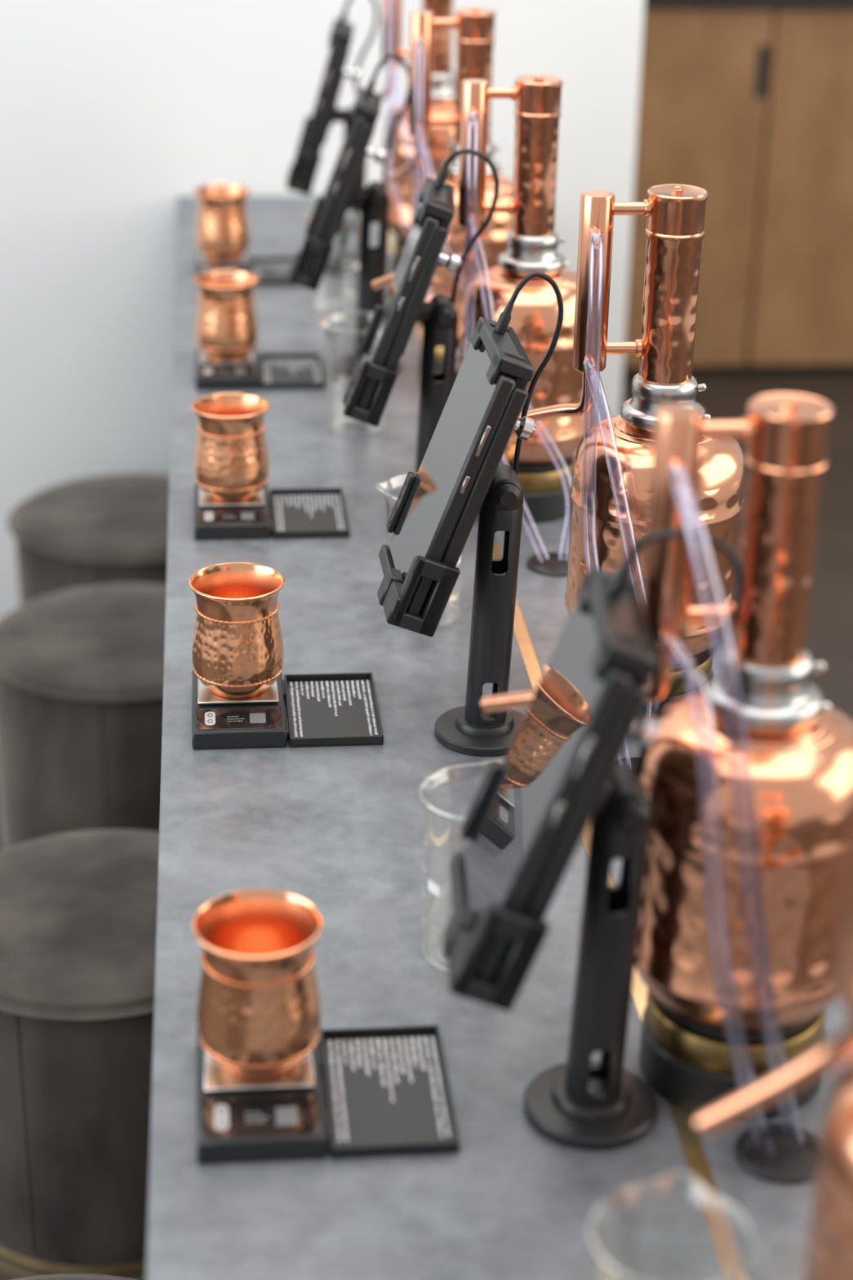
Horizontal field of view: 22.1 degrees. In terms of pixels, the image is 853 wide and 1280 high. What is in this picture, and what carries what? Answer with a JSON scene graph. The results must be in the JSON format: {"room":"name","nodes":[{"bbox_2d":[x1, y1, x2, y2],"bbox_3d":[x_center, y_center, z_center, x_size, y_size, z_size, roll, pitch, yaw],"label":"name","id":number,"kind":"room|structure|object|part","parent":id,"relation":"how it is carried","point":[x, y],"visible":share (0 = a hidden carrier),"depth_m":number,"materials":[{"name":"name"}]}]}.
{"room":"distillery tasting room","nodes":[
{"label":"distillery tasting room","id":0,"kind":"room"},
{"bbox_2d":[0,0,644,617],"bbox_3d":[-1.594,-1.383,3.199,3.906,3.000,0.155,-1,25,-6],"label":"wall","id":1,"kind":"structure","parent":0,"point":[112,112],"depth_m":3.52,"materials":[{"name":"white paint"}]},
{"bbox_2d":[0,367,852,1279],"bbox_3d":[-0.102,0.771,2.273,6.600,0.100,8.500,-1,25,-6],"label":"floor","id":2,"kind":"structure","parent":0,"point":[727,396],"depth_m":4.50,"materials":[{"name":"grey concrete"}]},
{"bbox_2d":[10,1273,137,1279],"bbox_3d":[-0.296,0.762,1.735,0.385,0.354,0.385,-6,25,-16],"label":"stool","id":3,"kind":"object","parent":2,"relation":"on","point":[63,1276],"visible":1,"depth_m":1.83,"materials":[{"name":"grey fabric"}]},
{"bbox_2d":[0,829,159,1275],"bbox_3d":[-0.358,0.448,2.424,0.385,0.354,0.385,-1,25,-6],"label":"stool","id":4,"kind":"object","parent":2,"relation":"on","point":[78,909],"visible":0.6,"depth_m":2.28,"materials":[{"name":"grey fabric"}]},
{"bbox_3d":[-0.354,0.295,2.355,0.385,0.018,0.385,-1,25,-6],"label":"seat","id":5,"kind":"part","parent":4,"relation":"part of","materials":[{"name":"grey fabric"}]},
{"bbox_2d":[0,582,165,849],"bbox_3d":[-0.424,0.146,3.086,0.385,0.354,0.385,-9,26,-21],"label":"stool","id":6,"kind":"object","parent":2,"relation":"on","point":[82,668],"visible":0.62,"depth_m":2.92,"materials":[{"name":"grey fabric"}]},
{"bbox_3d":[-0.421,-0.007,3.016,0.385,0.018,0.385,-9,26,-21],"label":"seat","id":7,"kind":"part","parent":6,"relation":"part of","materials":[{"name":"grey fabric"}]},
{"bbox_2d":[7,472,168,606],"bbox_3d":[-0.470,-0.048,3.511,0.385,0.354,0.385,-1,25,-6],"label":"stool","id":8,"kind":"object","parent":2,"relation":"on","point":[110,528],"visible":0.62,"depth_m":3.36,"materials":[{"name":"grey fabric"}]},
{"bbox_3d":[-0.467,-0.201,3.442,0.385,0.018,0.385,-1,25,-6],"label":"seat","id":9,"kind":"part","parent":8,"relation":"part of","materials":[{"name":"grey fabric"}]},
{"bbox_2d":[146,195,852,1279],"bbox_3d":[0.003,0.269,2.243,0.516,0.842,3.240,-1,25,-6],"label":"countertop","id":10,"kind":"structure","parent":2,"relation":"on","point":[340,829],"depth_m":1.50,"materials":[{"name":"grey concrete"}]},
{"bbox_2d":[195,250,297,285],"bbox_3d":[-0.250,-0.531,3.100,0.155,0.021,0.122,-1,25,-6],"label":"scale","id":11,"kind":"object","parent":10,"relation":"on","point":[268,270],"visible":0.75,"depth_m":3.09,"materials":[{"name":"black"}]},
{"bbox_2d":[194,183,249,262],"bbox_3d":[-0.288,-0.589,3.084,0.079,0.097,0.079,-11,27,-26],"label":"copper mug","id":12,"kind":"object","parent":11,"relation":"on","point":[222,231],"visible":1,"depth_m":3.06,"materials":[{"name":"brown metal"}]},
{"bbox_3d":[-0.291,-0.546,3.112,0.066,0.005,0.072,-1,25,-6],"label":"weighing plate","id":13,"kind":"part","parent":11,"relation":"part of","materials":[{"name":"silver metal"}]},
{"bbox_3d":[-0.285,-0.519,3.059,0.070,0.002,0.039,-1,25,-6],"label":"control panel","id":14,"kind":"part","parent":11,"relation":"part of","materials":[{"name":"black"}]},
{"bbox_2d":[253,261,292,279],"bbox_3d":[-0.211,-0.526,3.110,0.068,0.001,0.105,-1,25,-6],"label":"print","id":15,"kind":"object","parent":11,"relation":"on","point":[291,261],"depth_m":3.13},
{"bbox_3d":[-0.213,-0.526,3.107,0.080,0.008,0.122,-1,25,-6],"label":"open lid","id":16,"kind":"part","parent":11,"relation":"part of","materials":[{"name":"black"}]},
{"bbox_2d":[195,346,324,390],"bbox_3d":[-0.205,-0.335,2.672,0.155,0.021,0.122,-1,25,-6],"label":"scale","id":17,"kind":"object","parent":10,"relation":"on","point":[277,371],"visible":0.99,"depth_m":2.65,"materials":[{"name":"black plastic"},{"name":"brushed steel"}]},
{"bbox_2d":[193,270,258,360],"bbox_3d":[-0.244,-0.393,2.656,0.079,0.097,0.079,-13,28,-28],"label":"copper mug","id":18,"kind":"object","parent":17,"relation":"on","point":[227,326],"visible":1,"depth_m":2.63,"materials":[{"name":"brown metal"}]},
{"bbox_3d":[-0.246,-0.350,2.684,0.066,0.005,0.072,-1,25,-6],"label":"weighing plate","id":19,"kind":"part","parent":17,"relation":"part of","materials":[{"name":"silver metal"}]},
{"bbox_3d":[-0.240,-0.324,2.631,0.070,0.002,0.039,-1,25,-6],"label":"control panel","id":20,"kind":"part","parent":17,"relation":"part of","materials":[{"name":"black plastic"}]},
{"bbox_3d":[-0.168,-0.331,2.678,0.080,0.008,0.122,-1,25,-6],"label":"open lid","id":21,"kind":"part","parent":17,"relation":"part of","materials":[{"name":"black plastic"}]},
{"bbox_2d":[262,358,321,382],"bbox_3d":[-0.166,-0.331,2.681,0.068,0.001,0.105,-1,25,-6],"label":"print","id":22,"kind":"object","parent":17,"relation":"on","point":[277,359],"depth_m":2.70},
{"bbox_2d":[194,483,349,540],"bbox_3d":[-0.160,-0.135,2.233,0.155,0.021,0.122,-1,25,-6],"label":"scale","id":23,"kind":"object","parent":10,"relation":"on","point":[298,513],"visible":0.99,"depth_m":2.21,"materials":[{"name":"black plastic"},{"name":"brushed steel"}]},
{"bbox_2d":[191,392,269,502],"bbox_3d":[-0.199,-0.193,2.217,0.079,0.097,0.079,-6,26,-16],"label":"copper mug","id":24,"kind":"object","parent":23,"relation":"on","point":[231,459],"visible":1,"depth_m":2.19,"materials":[{"name":"brown metal"}]},
{"bbox_3d":[-0.201,-0.150,2.245,0.066,0.005,0.072,-1,25,-6],"label":"weighing plate","id":25,"kind":"part","parent":23,"relation":"part of","materials":[{"name":"silver metal"}]},
{"bbox_3d":[-0.195,-0.124,2.192,0.070,0.002,0.039,-1,25,-6],"label":"control panel","id":26,"kind":"part","parent":23,"relation":"part of","materials":[{"name":"black plastic"}]},
{"bbox_3d":[-0.123,-0.131,2.240,0.080,0.008,0.122,-1,25,-6],"label":"open lid","id":27,"kind":"part","parent":23,"relation":"part of","materials":[{"name":"black plastic"}]},
{"bbox_2d":[274,493,345,530],"bbox_3d":[-0.121,-0.131,2.243,0.068,0.001,0.105,-1,25,-6],"label":"print","id":28,"kind":"object","parent":23,"relation":"on","point":[304,497],"depth_m":2.27},
{"bbox_2d":[191,670,383,749],"bbox_3d":[-0.118,0.053,1.820,0.155,0.021,0.122,-1,25,-6],"label":"scale","id":29,"kind":"object","parent":10,"relation":"on","point":[323,709],"visible":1,"depth_m":1.80,"materials":[{"name":"black plastic"},{"name":"brushed steel"},{"name":"printed dark glossy plastic"}]},
{"bbox_2d":[188,562,284,698],"bbox_3d":[-0.156,-0.005,1.804,0.079,0.097,0.079,8,25,14],"label":"copper mug","id":30,"kind":"object","parent":29,"relation":"on","point":[237,651],"visible":1,"depth_m":1.78,"materials":[{"name":"brown metal"}]},
{"bbox_3d":[-0.159,0.038,1.832,0.066,0.005,0.072,-1,25,-6],"label":"weighing plate","id":31,"kind":"part","parent":29,"relation":"part of","materials":[{"name":"silver metal"}]},
{"bbox_3d":[-0.153,0.064,1.779,0.070,0.002,0.039,-1,25,-6],"label":"control panel","id":32,"kind":"part","parent":29,"relation":"part of","materials":[{"name":"black plastic"}]},
{"bbox_3d":[-0.081,0.058,1.827,0.080,0.008,0.122,-1,25,-6],"label":"open lid","id":33,"kind":"part","parent":29,"relation":"part of","materials":[{"name":"black plastic"}]},
{"bbox_2d":[289,680,377,737],"bbox_3d":[-0.078,0.057,1.830,0.068,0.001,0.105,-1,25,-6],"label":"print","id":34,"kind":"object","parent":29,"relation":"on","point":[352,682],"depth_m":1.85},
{"bbox_2d":[285,18,367,275],"bbox_3d":[-0.133,-0.693,3.072,0.134,0.344,0.151,-1,25,-6],"label":"tablet stand","id":35,"kind":"object","parent":10,"relation":"on","point":[351,224],"visible":0.66,"depth_m":3.02,"materials":[{"name":"black metal"}]},
{"bbox_2d":[285,163,305,190],"bbox_3d":[-0.178,-0.661,3.082,0.038,0.032,0.143,1,24,-1],"label":"bracket","id":36,"kind":"object","parent":35,"relation":"attached to","point":[292,184],"depth_m":3.02,"materials":[{"name":"black plastic"}]},
{"bbox_2d":[294,40,342,182],"bbox_3d":[-0.150,-0.748,3.043,0.066,0.192,0.133,1,24,-1],"label":"tablet","id":37,"kind":"object","parent":35,"relation":"on","point":[334,51],"visible":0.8,"depth_m":2.98,"materials":[{"name":"black"}]},
{"bbox_3d":[-0.136,-0.726,2.996,0.061,0.177,0.025,1,24,-1],"label":"rail","id":38,"kind":"part","parent":35,"relation":"part of","materials":[{"name":"black plastic"}]},
{"bbox_3d":[-0.129,-0.748,3.044,0.031,0.097,0.080,1,24,-1],"label":"plate","id":39,"kind":"part","parent":35,"relation":"part of","materials":[{"name":"black plastic"}]},
{"bbox_3d":[-0.115,-0.735,3.053,0.040,0.020,0.020,-1,25,-6],"label":"arm","id":40,"kind":"part","parent":35,"relation":"part of","materials":[{"name":"black plastic"}]},
{"bbox_3d":[-0.104,-0.635,3.101,0.034,0.192,0.034,1,24,-6],"label":"post","id":41,"kind":"part","parent":35,"relation":"part of","materials":[{"name":"black"}]},
{"bbox_2d":[338,0,378,94],"bbox_3d":[-0.098,-0.730,3.080,0.058,0.371,0.015,-8,26,-19],"label":"charging cable","id":42,"kind":"object","parent":35,"relation":"attached to","point":[343,17],"visible":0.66,"depth_m":3.03,"materials":[{"name":"plastic"}]},
{"bbox_2d":[196,1025,459,1164],"bbox_3d":[-0.063,0.273,1.339,0.155,0.021,0.122,-1,25,-6],"label":"scale","id":43,"kind":"object","parent":10,"relation":"on","point":[387,1089],"visible":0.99,"depth_m":1.32,"materials":[{"name":"black plastic"}]},
{"bbox_2d":[245,1112,267,1122],"bbox_3d":[-0.101,0.284,1.296,0.013,0.001,0.009,-1,25,-6],"label":"print","id":44,"kind":"object","parent":43,"relation":"on","point":[246,1113],"depth_m":1.29},
{"bbox_2d":[191,888,323,1079],"bbox_3d":[-0.102,0.213,1.326,0.079,0.097,0.079,19,30,33],"label":"copper mug","id":45,"kind":"object","parent":43,"relation":"on","point":[259,1014],"visible":1,"depth_m":1.31,"materials":[{"name":"brown metal"}]},
{"bbox_3d":[-0.104,0.258,1.351,0.066,0.005,0.072,-1,25,-6],"label":"weighing plate","id":46,"kind":"part","parent":43,"relation":"part of","materials":[{"name":"silver metal"}]},
{"bbox_3d":[-0.099,0.284,1.298,0.070,0.002,0.039,-1,25,-6],"label":"control panel","id":47,"kind":"part","parent":43,"relation":"part of","materials":[{"name":"black plastic"}]},
{"bbox_3d":[-0.026,0.277,1.345,0.080,0.008,0.122,-1,25,-6],"label":"open lid","id":48,"kind":"part","parent":43,"relation":"part of","materials":[{"name":"black plastic"}]},
{"bbox_2d":[328,1035,450,1141],"bbox_3d":[-0.024,0.277,1.348,0.068,0.001,0.105,-1,25,-6],"label":"print","id":49,"kind":"object","parent":43,"relation":"on","point":[407,1055],"depth_m":1.37},
{"bbox_2d":[306,212,360,308],"bbox_3d":[-0.123,-0.507,2.925,0.079,0.128,0.079,16,28,29],"label":"glass beaker","id":50,"kind":"object","parent":10,"relation":"on","point":[356,265],"visible":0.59,"depth_m":2.90,"materials":[{"name":"white"}]},
{"bbox_2d":[288,87,400,376],"bbox_3d":[-0.099,-0.491,2.638,0.141,0.336,0.151,-1,25,-6],"label":"tablet stand","id":51,"kind":"object","parent":10,"relation":"on","point":[374,199],"visible":0.84,"depth_m":2.60,"materials":[{"name":"black metal"}]},
{"bbox_2d":[288,247,313,283],"bbox_3d":[-0.145,-0.460,2.648,0.039,0.034,0.143,1,24,0],"label":"bracket","id":52,"kind":"object","parent":51,"relation":"attached to","point":[296,277],"depth_m":2.58,"materials":[{"name":"black plastic"}]},
{"bbox_2d":[300,114,367,275],"bbox_3d":[-0.109,-0.545,2.610,0.078,0.188,0.133,1,24,0],"label":"tablet","id":53,"kind":"object","parent":51,"relation":"on","point":[355,130],"visible":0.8,"depth_m":2.55,"materials":[{"name":"black plastic"}]},
{"bbox_3d":[-0.097,-0.521,2.563,0.072,0.174,0.025,1,24,0],"label":"rail","id":54,"kind":"part","parent":51,"relation":"part of","materials":[{"name":"black plastic"}]},
{"bbox_3d":[-0.089,-0.543,2.612,0.037,0.095,0.080,1,24,0],"label":"plate","id":55,"kind":"part","parent":51,"relation":"part of","materials":[{"name":"black plastic"}]},
{"bbox_3d":[-0.076,-0.533,2.619,0.040,0.024,0.019,-2,25,-8],"label":"arm","id":56,"kind":"part","parent":51,"relation":"part of","materials":[{"name":"black plastic"}]},
{"bbox_3d":[-0.067,-0.436,2.665,0.034,0.192,0.034,1,24,-6],"label":"post","id":57,"kind":"part","parent":51,"relation":"part of","materials":[{"name":"black metal"}]},
{"bbox_3d":[-0.057,-0.526,2.599,0.021,0.021,0.010,-1,25,-6],"label":"hinge knob","id":58,"kind":"part","parent":51,"relation":"part of","materials":[{"name":"black plastic"}]},
{"bbox_2d":[364,53,409,189],"bbox_3d":[-0.050,-0.528,2.648,0.059,0.363,0.020,-8,26,-19],"label":"charging cable","id":59,"kind":"object","parent":51,"relation":"attached to","point":[371,86],"visible":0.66,"depth_m":2.59,"materials":[{"name":"black rubber"}]},
{"bbox_3d":[0.009,-0.543,3.088,0.115,0.062,0.115,-1,25,-6],"label":"still burner","id":60,"kind":"part","parent":10,"relation":"part of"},
{"bbox_3d":[0.009,-0.567,3.078,0.102,0.010,0.102,-1,25,-6],"label":"hot plate","id":61,"kind":"part","parent":10,"relation":"part of","materials":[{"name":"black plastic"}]},
{"bbox_2d":[342,177,462,516],"bbox_3d":[-0.020,-0.283,2.178,0.134,0.341,0.151,-1,25,-6],"label":"tablet stand","id":62,"kind":"object","parent":10,"relation":"on","point":[439,316],"visible":0.69,"depth_m":2.12,"materials":[{"name":"black"}]},
{"bbox_2d":[342,363,368,415],"bbox_3d":[-0.063,-0.254,2.188,0.039,0.034,0.143,1,24,0],"label":"bracket","id":63,"kind":"object","parent":62,"relation":"attached to","point":[353,389],"depth_m":2.12,"materials":[{"name":"black plastic"}]},
{"bbox_2d":[357,202,439,406],"bbox_3d":[-0.028,-0.339,2.150,0.077,0.189,0.133,1,24,0],"label":"tablet","id":64,"kind":"object","parent":62,"relation":"on","point":[420,239],"visible":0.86,"depth_m":2.10,"materials":[{"name":"black"}]},
{"bbox_3d":[-0.015,-0.315,2.103,0.071,0.174,0.025,1,24,0],"label":"rail","id":65,"kind":"part","parent":62,"relation":"part of","materials":[{"name":"black plastic"}]},
{"bbox_3d":[-0.007,-0.337,2.151,0.037,0.095,0.080,1,24,0],"label":"plate","id":66,"kind":"part","parent":62,"relation":"part of","materials":[{"name":"black plastic"}]},
{"bbox_3d":[0.002,-0.325,2.159,0.032,0.019,0.019,-3,25,-8],"label":"arm","id":67,"kind":"part","parent":62,"relation":"part of","materials":[{"name":"black plastic"}]},
{"bbox_3d":[0.009,-0.226,2.206,0.034,0.192,0.034,1,24,-6],"label":"post","id":68,"kind":"part","parent":62,"relation":"part of","materials":[{"name":"black"}]},
{"bbox_3d":[0.018,-0.316,2.139,0.021,0.021,0.010,-1,25,-6],"label":"hinge knob","id":69,"kind":"part","parent":62,"relation":"part of","materials":[{"name":"black plastic"}]},
{"bbox_2d":[433,148,499,305],"bbox_3d":[0.034,-0.306,2.159,0.029,0.367,0.082,-13,28,-29],"label":"charging cable","id":70,"kind":"object","parent":62,"relation":"attached to","point":[441,178],"visible":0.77,"depth_m":2.10,"materials":[{"name":"black rubber"}]},
{"bbox_2d":[378,0,455,239],"bbox_3d":[0.005,-0.706,2.983,0.162,0.439,0.236,-1,25,-6],"label":"copper still","id":71,"kind":"object","parent":10,"relation":"on","point":[402,152],"visible":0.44,"depth_m":2.96,"materials":[{"name":"brown metal"}]},
{"bbox_3d":[-0.065,-0.768,3.024,0.013,0.076,0.099,-8,26,-19],"label":"spout","id":72,"kind":"part","parent":71,"relation":"part of","materials":[{"name":"orange metal"}]},
{"bbox_2d":[383,101,454,239],"bbox_3d":[0.011,-0.659,3.035,0.142,0.194,0.142,-1,25,-6],"label":"pot","id":73,"kind":"object","parent":71,"relation":"attached to","point":[402,152],"depth_m":2.97,"materials":[{"name":"orange metal"}]},
{"bbox_2d":[377,484,464,615],"bbox_3d":[-0.001,-0.080,1.991,0.079,0.128,0.079,19,30,33],"label":"glass beaker","id":74,"kind":"object","parent":10,"relation":"on","point":[460,558],"visible":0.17,"depth_m":1.98,"materials":[{"name":"white"}]},
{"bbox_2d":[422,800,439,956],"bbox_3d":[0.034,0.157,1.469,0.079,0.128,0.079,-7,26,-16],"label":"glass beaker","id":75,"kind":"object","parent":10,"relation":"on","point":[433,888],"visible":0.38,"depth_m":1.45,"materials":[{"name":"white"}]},
{"bbox_3d":[0.049,-0.350,2.667,0.115,0.062,0.115,-1,25,-6],"label":"still burner","id":76,"kind":"part","parent":10,"relation":"part of","materials":[{"name":"gold metal"}]},
{"bbox_2d":[388,7,513,372],"bbox_3d":[0.046,-0.510,2.555,0.162,0.439,0.250,-1,25,-6],"label":"copper still","id":77,"kind":"object","parent":10,"relation":"on","point":[474,28],"visible":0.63,"depth_m":2.53,"materials":[{"name":"brown metal"}]},
{"bbox_3d":[-0.025,-0.576,2.603,0.013,0.076,0.099,-8,26,-19],"label":"spout","id":78,"kind":"part","parent":77,"relation":"part of","materials":[{"name":"orange metal"}]},
{"bbox_2d":[409,173,513,339],"bbox_3d":[0.051,-0.467,2.614,0.142,0.194,0.142,-1,25,-6],"label":"pot","id":79,"kind":"object","parent":77,"relation":"on","point":[493,237],"depth_m":2.55,"materials":[{"name":"orange metal"}]},
{"bbox_2d":[377,316,536,756],"bbox_3d":[0.026,-0.076,1.725,0.132,0.341,0.149,-1,25,-6],"label":"tablet stand","id":80,"kind":"object","parent":10,"relation":"on","point":[496,493],"visible":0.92,"depth_m":1.71,"materials":[{"name":"black metal"}]},
{"bbox_2d":[377,544,420,624],"bbox_3d":[-0.019,-0.047,1.732,0.042,0.035,0.144,-1,25,-6],"label":"bracket","id":81,"kind":"object","parent":80,"relation":"attached to","point":[395,595],"depth_m":1.67,"materials":[{"name":"black plastic"}]},
{"bbox_2d":[388,341,515,609],"bbox_3d":[0.017,-0.134,1.699,0.082,0.188,0.133,-1,25,-6],"label":"tablet","id":82,"kind":"object","parent":80,"relation":"on","point":[474,408],"visible":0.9,"depth_m":1.67,"materials":[{"name":"black glass"}]},
{"bbox_3d":[0.036,-0.111,1.653,0.074,0.174,0.026,-1,25,-6],"label":"rail","id":83,"kind":"part","parent":80,"relation":"part of","materials":[{"name":"black plastic"}]},
{"bbox_3d":[0.054,-0.021,1.754,0.034,0.192,0.034,1,24,-6],"label":"post","id":84,"kind":"part","parent":80,"relation":"part of","materials":[{"name":"black metal"}]},
{"bbox_3d":[0.063,-0.111,1.688,0.021,0.021,0.010,-1,25,-6],"label":"hinge knob","id":85,"kind":"part","parent":80,"relation":"part of","materials":[{"name":"black plastic"}]},
{"bbox_2d":[493,271,563,476],"bbox_3d":[0.075,-0.115,1.740,0.056,0.367,0.014,-8,26,-20],"label":"charging cable","id":86,"kind":"object","parent":80,"relation":"attached to","point":[504,320],"visible":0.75,"depth_m":1.68,"materials":[{"name":"black rubber"}]},
{"bbox_3d":[0.049,-0.374,2.656,0.102,0.010,0.102,-1,25,-6],"label":"hot plate","id":87,"kind":"part","parent":10,"relation":"part of","materials":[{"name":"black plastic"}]},
{"bbox_2d":[371,75,595,562],"bbox_3d":[0.093,-0.341,2.185,0.172,0.439,0.329,-11,27,-25],"label":"copper still","id":88,"kind":"object","parent":10,"relation":"on","point":[532,241],"visible":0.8,"depth_m":2.14,"materials":[{"name":"brown metal"}]},
{"bbox_3d":[-0.004,-0.390,2.222,0.011,0.098,0.147,-21,32,-39],"label":"spout","id":89,"kind":"part","parent":88,"relation":"part of","materials":[{"name":"orange metal"}]},
{"bbox_2d":[458,266,595,462],"bbox_3d":[0.103,-0.288,2.221,0.142,0.194,0.142,-1,25,-6],"label":"pot","id":90,"kind":"object","parent":88,"relation":"on","point":[535,311],"depth_m":2.16,"materials":[{"name":"orange metal"}]},
{"bbox_3d":[0.101,-0.171,2.274,0.115,0.062,0.115,-1,25,-6],"label":"still burner","id":91,"kind":"part","parent":10,"relation":"part of","materials":[{"name":"gold metal"}]},
{"bbox_3d":[0.101,-0.195,2.263,0.102,0.010,0.102,-1,25,-6],"label":"hot plate","id":92,"kind":"part","parent":10,"relation":"part of","materials":[{"name":"black plastic"}]},
{"bbox_2d":[442,565,661,1151],"bbox_3d":[0.076,0.133,1.264,0.138,0.342,0.150,-1,25,-6],"label":"tablet stand","id":93,"kind":"object","parent":10,"relation":"on","point":[580,1103],"visible":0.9,"depth_m":1.25,"materials":[{"name":"black metal"}]},
{"bbox_2d":[442,852,494,993],"bbox_3d":[0.029,0.162,1.272,0.040,0.034,0.143,0,24,-2],"label":"bracket","id":94,"kind":"object","parent":93,"relation":"attached to","point":[463,949],"depth_m":1.22,"materials":[{"name":"black plastic"}]},
{"bbox_2d":[463,600,631,974],"bbox_3d":[0.065,0.076,1.236,0.078,0.188,0.133,0,24,-2],"label":"tablet","id":95,"kind":"object","parent":93,"relation":"on","point":[569,716],"visible":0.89,"depth_m":1.21,"materials":[{"name":"black"}]},
{"bbox_3d":[0.079,0.100,1.189,0.072,0.174,0.025,0,24,-2],"label":"rail","id":96,"kind":"part","parent":93,"relation":"part of","materials":[{"name":"black plastic"}]},
{"bbox_3d":[0.098,0.090,1.246,0.037,0.020,0.020,-1,25,-6],"label":"arm","id":97,"kind":"part","parent":93,"relation":"part of","materials":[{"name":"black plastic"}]},
{"bbox_3d":[0.107,0.190,1.293,0.034,0.192,0.034,1,24,-6],"label":"post","id":98,"kind":"part","parent":93,"relation":"part of","materials":[{"name":"black"}]},
{"bbox_3d":[0.116,0.100,1.226,0.021,0.021,0.010,-1,25,-6],"label":"hinge knob","id":99,"kind":"part","parent":93,"relation":"part of","materials":[{"name":"black plastic"}]},
{"bbox_2d":[607,528,746,779],"bbox_3d":[0.136,0.102,1.261,0.075,0.368,0.031,13,27,24],"label":"charging cable","id":100,"kind":"object","parent":93,"relation":"attached to","point":[619,582],"visible":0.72,"depth_m":1.20,"materials":[{"name":"black rubber"}]},
{"bbox_2d":[518,183,746,764],"bbox_3d":[0.167,-0.155,1.776,0.172,0.438,0.280,-11,27,-26],"label":"copper still","id":101,"kind":"object","parent":10,"relation":"on","point":[610,493],"visible":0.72,"depth_m":1.72,"materials":[{"name":"brown metal"}]},
{"bbox_3d":[0.081,-0.194,1.793,0.011,0.098,0.147,-21,32,-39],"label":"spout","id":102,"kind":"part","parent":101,"relation":"part of","materials":[{"name":"orange metal"}]},
{"bbox_2d":[564,414,746,659],"bbox_3d":[0.188,-0.092,1.793,0.142,0.194,0.142,-1,25,-6],"label":"pot","id":103,"kind":"object","parent":101,"relation":"on","point":[610,493],"depth_m":1.74,"materials":[{"name":"orange metal"}]},
{"bbox_2d":[480,393,852,1155],"bbox_3d":[0.170,0.056,1.312,0.160,0.438,0.261,-14,28,-29],"label":"copper still","id":104,"kind":"object","parent":10,"relation":"on","point":[747,780],"visible":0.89,"depth_m":1.24,"materials":[{"name":"brown metal"}]},
{"bbox_3d":[0.088,0.023,1.316,0.011,0.098,0.147,-21,32,-39],"label":"spout","id":105,"kind":"part","parent":104,"relation":"part of","materials":[{"name":"orange metal"}]},
{"bbox_2d":[635,689,852,1031],"bbox_3d":[0.195,0.125,1.315,0.142,0.194,0.142,-1,25,-6],"label":"pot","id":106,"kind":"object","parent":104,"relation":"on","point":[801,750],"depth_m":1.26,"materials":[{"name":"orange metal"}]},
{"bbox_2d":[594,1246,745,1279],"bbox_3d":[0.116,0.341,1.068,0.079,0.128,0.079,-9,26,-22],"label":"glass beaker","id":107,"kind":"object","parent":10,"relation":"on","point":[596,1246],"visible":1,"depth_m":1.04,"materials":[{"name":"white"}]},
{"bbox_3d":[0.186,0.025,1.846,0.115,0.062,0.115,-1,25,-6],"label":"still burner","id":108,"kind":"part","parent":10,"relation":"part of","materials":[{"name":"gold metal"}]},
{"bbox_3d":[0.186,0.001,1.835,0.102,0.010,0.102,-1,25,-6],"label":"hot plate","id":109,"kind":"part","parent":10,"relation":"part of","materials":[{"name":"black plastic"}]},
{"bbox_3d":[0.193,0.242,1.368,0.115,0.062,0.115,-1,25,-6],"label":"still burner","id":110,"kind":"part","parent":10,"relation":"part of","materials":[{"name":"metal"}]},
{"bbox_3d":[0.193,0.218,1.357,0.102,0.010,0.102,-1,25,-6],"label":"hot plate","id":111,"kind":"part","parent":10,"relation":"part of","materials":[{"name":"black plastic"}]},
{"bbox_3d":[0.242,0.392,1.040,0.115,0.062,0.115,-1,25,-6],"label":"burner","id":112,"kind":"object","parent":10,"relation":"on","visible":0},
{"bbox_2d":[696,810,852,1279],"bbox_3d":[0.223,0.191,0.947,0.190,0.380,0.142,-1,25,-6],"label":"copper still","id":113,"kind":"object","parent":112,"relation":"on","point":[829,1248],"visible":1,"depth_m":0.96,"materials":[{"name":"brown metal"}]},
{"bbox_3d":[0.159,0.186,0.964,0.077,0.102,0.017,16,28,30],"label":"spout","id":114,"kind":"part","parent":113,"relation":"part of","materials":[{"name":"orange metal"}]},
{"bbox_2d":[803,1061,852,1279],"bbox_3d":[0.244,0.275,0.988,0.142,0.194,0.142,-1,25,-6],"label":"pot","id":115,"kind":"object","parent":113,"relation":"on","point":[829,1248],"depth_m":0.96,"materials":[{"name":"orange metal"}]},
{"bbox_2d":[622,0,852,369],"bbox_3d":[0.772,-1.183,5.402,1.680,0.905,0.620,-1,25,-6],"label":"base cabinet","id":116,"kind":"object","parent":2,"relation":"on","point":[748,104],"visible":0.53,"depth_m":5.11,"materials":[{"name":"brown wood"}]},
{"bbox_3d":[0.590,-1.054,5.133,0.394,0.846,0.023,-1,25,-6],"label":"door","id":117,"kind":"part","parent":116,"relation":"part of","materials":[{"name":"brown wood"}]},
{"bbox_3d":[0.780,-1.579,5.222,1.680,0.035,0.620,-1,25,-6],"label":"panel","id":118,"kind":"part","parent":116,"relation":"part of","materials":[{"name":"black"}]},
{"bbox_3d":[0.988,-1.063,5.172,0.394,0.846,0.023,-1,25,-6],"label":"door","id":119,"kind":"part","parent":116,"relation":"part of","materials":[{"name":"brown wood"}]}
]}

